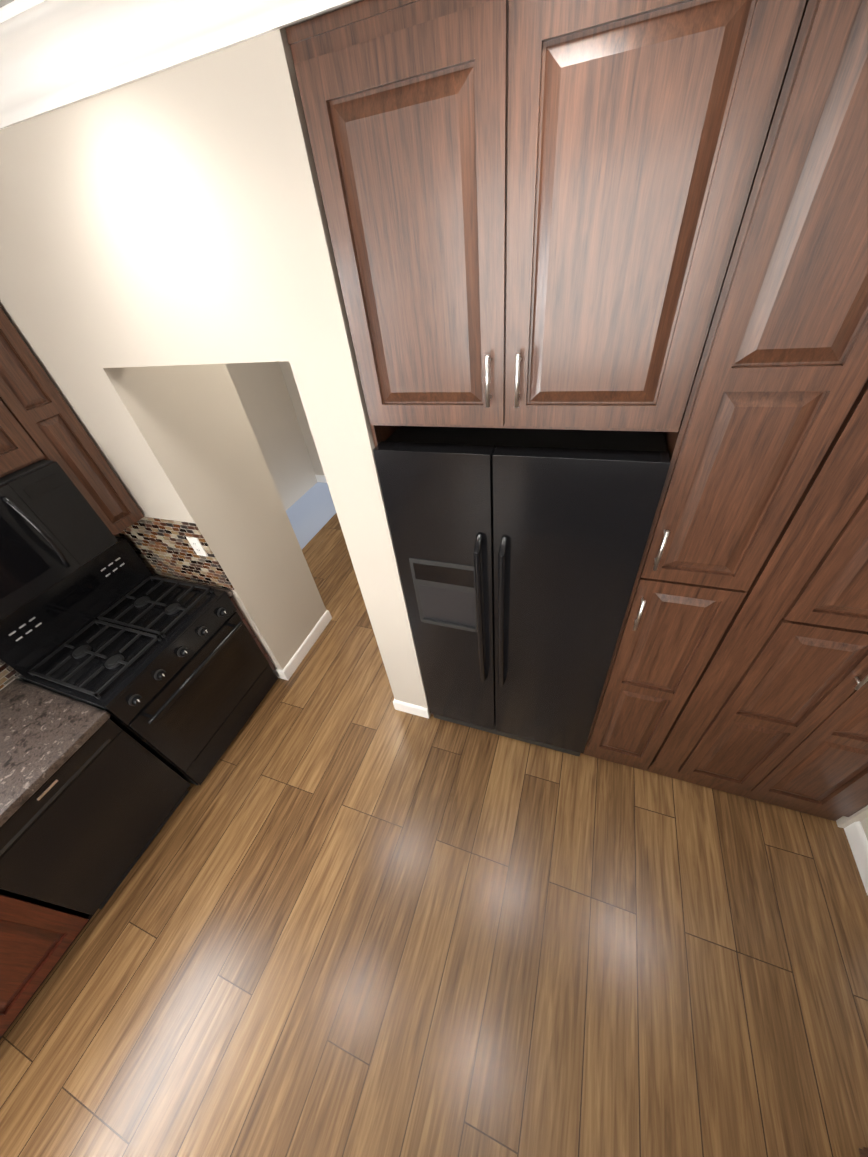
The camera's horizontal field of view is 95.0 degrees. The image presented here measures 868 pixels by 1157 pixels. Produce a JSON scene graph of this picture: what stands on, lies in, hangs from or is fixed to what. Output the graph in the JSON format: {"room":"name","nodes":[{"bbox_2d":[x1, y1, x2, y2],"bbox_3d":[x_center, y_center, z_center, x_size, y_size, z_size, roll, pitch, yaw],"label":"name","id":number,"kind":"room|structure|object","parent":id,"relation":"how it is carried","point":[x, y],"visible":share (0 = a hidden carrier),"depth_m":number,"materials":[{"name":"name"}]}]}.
{"room":"kitchen","nodes":[
{"label":"kitchen","id":0,"kind":"room"},
{"bbox_2d":[0,0,13,7],"bbox_3d":[0.647,-0.634,-0.137,6.360,0.080,9.520,9,44,18],"label":"ceiling","id":1,"kind":"structure","parent":0,"point":[3,3],"depth_m":0.83,"materials":[{"name":"white paint"}]},
{"bbox_2d":[0,676,22,690],"bbox_3d":[-2.767,1.250,0.446,0.120,2.770,5.390,9,44,18],"label":"wall","id":2,"kind":"structure","parent":0,"point":[16,677],"depth_m":1.96,"materials":[{"name":"beige paint"}]},
{"bbox_2d":[0,391,51,474],"bbox_3d":[-1.975,-0.618,1.188,0.361,0.885,0.760,9,44,18],"label":"upper cabinet","id":3,"kind":"object","parent":2,"relation":"attached to","point":[19,445],"depth_m":1.58,"materials":[{"name":"brown wood"}]},
{"bbox_2d":[0,479,91,619],"bbox_3d":[-1.880,-0.054,1.532,0.481,0.420,0.560,9,44,18],"label":"microwave","id":4,"kind":"object","parent":2,"relation":"attached to","point":[36,553],"depth_m":1.61,"materials":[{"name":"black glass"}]},
{"bbox_2d":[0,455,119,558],"bbox_3d":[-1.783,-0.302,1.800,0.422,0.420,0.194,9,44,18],"label":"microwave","id":5,"kind":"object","parent":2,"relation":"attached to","point":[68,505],"depth_m":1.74,"materials":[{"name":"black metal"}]},
{"bbox_2d":[0,307,143,531],"bbox_3d":[-1.803,-0.753,1.639,0.361,1.310,0.273,9,44,18],"label":"upper cabinet","id":6,"kind":"object","parent":2,"relation":"attached to","point":[24,381],"depth_m":1.69,"materials":[{"name":"brown wood"}]},
{"bbox_2d":[0,517,233,688],"bbox_3d":[-2.111,1.032,1.003,0.697,0.455,3.670,9,44,18],"label":"wall tile","id":7,"kind":"structure","parent":2,"relation":"attached to","point":[162,547],"depth_m":2.24,"materials":[{"name":"tile"}]},
{"bbox_2d":[186,537,207,556],"bbox_3d":[-1.264,-0.169,2.120,0.075,0.118,0.008,9,44,18],"label":"outlet","id":8,"kind":"object","parent":7,"relation":"attached to","point":[196,545],"visible":1,"depth_m":2.12,"materials":[{"name":"white plastic"}]},
{"bbox_2d":[226,362,316,510],"bbox_3d":[-2.117,-1.578,3.574,0.120,2.770,2.280,9,44,18],"label":"wall","id":9,"kind":"structure","parent":0,"point":[269,397],"depth_m":4.42,"materials":[{"name":"beige paint"}]},
{"bbox_2d":[278,361,324,476],"bbox_3d":[0.120,-2.084,3.786,4.040,2.770,0.120,9,44,18],"label":"wall","id":10,"kind":"structure","parent":0,"point":[287,372],"depth_m":4.66,"materials":[{"name":"beige paint"}]},
{"bbox_2d":[315,475,326,482],"bbox_3d":[0.241,-1.044,4.613,3.800,0.104,0.013,9,44,18],"label":"baseboard","id":11,"kind":"structure","parent":10,"relation":"attached to","point":[320,478],"depth_m":5.18,"materials":[{"name":"white"}]},
{"bbox_2d":[0,513,867,1156],"bbox_3d":[0.952,1.492,1.722,6.360,0.060,9.520,9,44,18],"label":"floor","id":12,"kind":"structure","parent":0,"point":[348,909],"depth_m":1.67,"materials":[{"name":"brown wood"}]},
{"bbox_2d":[0,716,195,939],"bbox_3d":[-1.825,1.111,1.922,0.655,0.843,0.682,9,44,18],"label":"base cabinet","id":13,"kind":"object","parent":12,"relation":"on","point":[66,850],"depth_m":1.75,"materials":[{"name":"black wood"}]},
{"bbox_2d":[0,680,107,823],"bbox_3d":[-2.084,1.194,1.176,0.668,0.059,3.617,9,44,18],"label":"countertop","id":14,"kind":"structure","parent":13,"relation":"on","point":[39,729],"depth_m":1.70,"materials":[{"name":"grey stone"}]},
{"bbox_2d":[0,685,190,915],"bbox_3d":[-1.803,1.090,1.944,0.636,0.843,0.610,9,44,18],"label":"dishwasher","id":15,"kind":"object","parent":13,"relation":"in","point":[66,849],"depth_m":1.77,"materials":[{"name":"black metal"}]},
{"bbox_2d":[12,568,277,784],"bbox_3d":[-1.574,0.602,2.424,0.665,0.895,0.798,9,44,18],"label":"range","id":16,"kind":"object","parent":12,"relation":"on","point":[131,702],"depth_m":2.13,"materials":[{"name":"black metal"}]},
{"bbox_2d":[373,426,670,756],"bbox_3d":[0.415,0.078,2.006,0.893,1.770,0.792,9,44,18],"label":"fridge","id":17,"kind":"object","parent":12,"relation":"on","point":[519,553],"visible":0.94,"depth_m":1.45,"materials":[{"name":"black metal"}]},
{"bbox_2d":[583,0,867,772],"bbox_3d":[0.966,-0.193,1.572,0.324,2.656,0.726,9,44,18],"label":"tall cabinet","id":18,"kind":"object","parent":12,"relation":"on","point":[785,388],"depth_m":0.94,"materials":[{"name":"brown wood"}]},
{"bbox_2d":[653,408,867,820],"bbox_3d":[1.501,-0.112,1.392,0.817,2.656,0.726,9,44,18],"label":"tall cabinet","id":19,"kind":"object","parent":12,"relation":"on","point":[781,719],"depth_m":1.43,"materials":[{"name":"brown wood"}]},
{"bbox_2d":[859,1147,867,1156],"bbox_3d":[0.489,2.078,0.405,2.271,0.886,2.246,9,44,18],"label":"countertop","id":20,"kind":"structure","parent":12,"relation":"on","point":[864,1153],"depth_m":1.18,"materials":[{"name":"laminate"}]},
{"bbox_2d":[0,0,867,827],"bbox_3d":[0.135,-0.404,1.862,4.200,2.770,0.850,9,44,18],"label":"wall","id":21,"kind":"structure","parent":0,"point":[166,250],"depth_m":1.26,"materials":[{"name":"beige paint"}]},
{"bbox_2d":[0,0,357,129],"bbox_3d":[-0.030,-1.070,0.624,3.556,0.118,0.096,9,44,18],"label":"ceiling","id":22,"kind":"structure","parent":21,"relation":"attached to","point":[56,54],"depth_m":0.81,"materials":[{"name":"white paint"}]},
{"bbox_2d":[278,611,330,679],"bbox_3d":[-0.970,0.504,3.041,0.020,0.104,0.593,9,44,18],"label":"baseboard","id":23,"kind":"structure","parent":21,"relation":"attached to","point":[302,651],"depth_m":3.01,"materials":[{"name":"white wood"}]},
{"bbox_2d":[393,698,402,709],"bbox_3d":[-0.118,0.549,2.850,0.013,0.104,0.833,9,44,18],"label":"baseboard","id":24,"kind":"structure","parent":21,"relation":"attached to","point":[396,703],"depth_m":2.54,"materials":[{"name":"white wood"}]},
{"bbox_2d":[285,0,820,443],"bbox_3d":[0.285,-0.974,1.163,0.913,0.805,0.726,9,44,18],"label":"upper cabinet","id":25,"kind":"object","parent":21,"relation":"attached to","point":[607,214],"depth_m":0.83,"materials":[{"name":"brown wood"}]},
{"bbox_2d":[844,821,867,894],"bbox_3d":[1.889,1.225,1.748,0.013,0.104,0.263,9,44,18],"label":"baseboard","id":26,"kind":"structure","parent":21,"relation":"attached to","point":[856,837],"depth_m":1.77,"materials":[{"name":"white wood"}]},
{"bbox_2d":[861,818,867,839],"bbox_3d":[1.839,0.237,0.849,0.180,2.770,0.250,9,44,18],"label":"wall","id":27,"kind":"structure","parent":0,"point":[864,822],"depth_m":1.77,"materials":[{"name":"beige paint"}]},
{"label":"outside","id":28,"kind":"structure","parent":0,"visible":0},
{"bbox_2d":[286,482,335,549],"bbox_3d":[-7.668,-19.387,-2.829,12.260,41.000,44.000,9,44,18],"label":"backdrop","id":29,"kind":"structure","parent":28,"point":[311,512],"depth_m":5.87,"materials":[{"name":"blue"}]}
]}

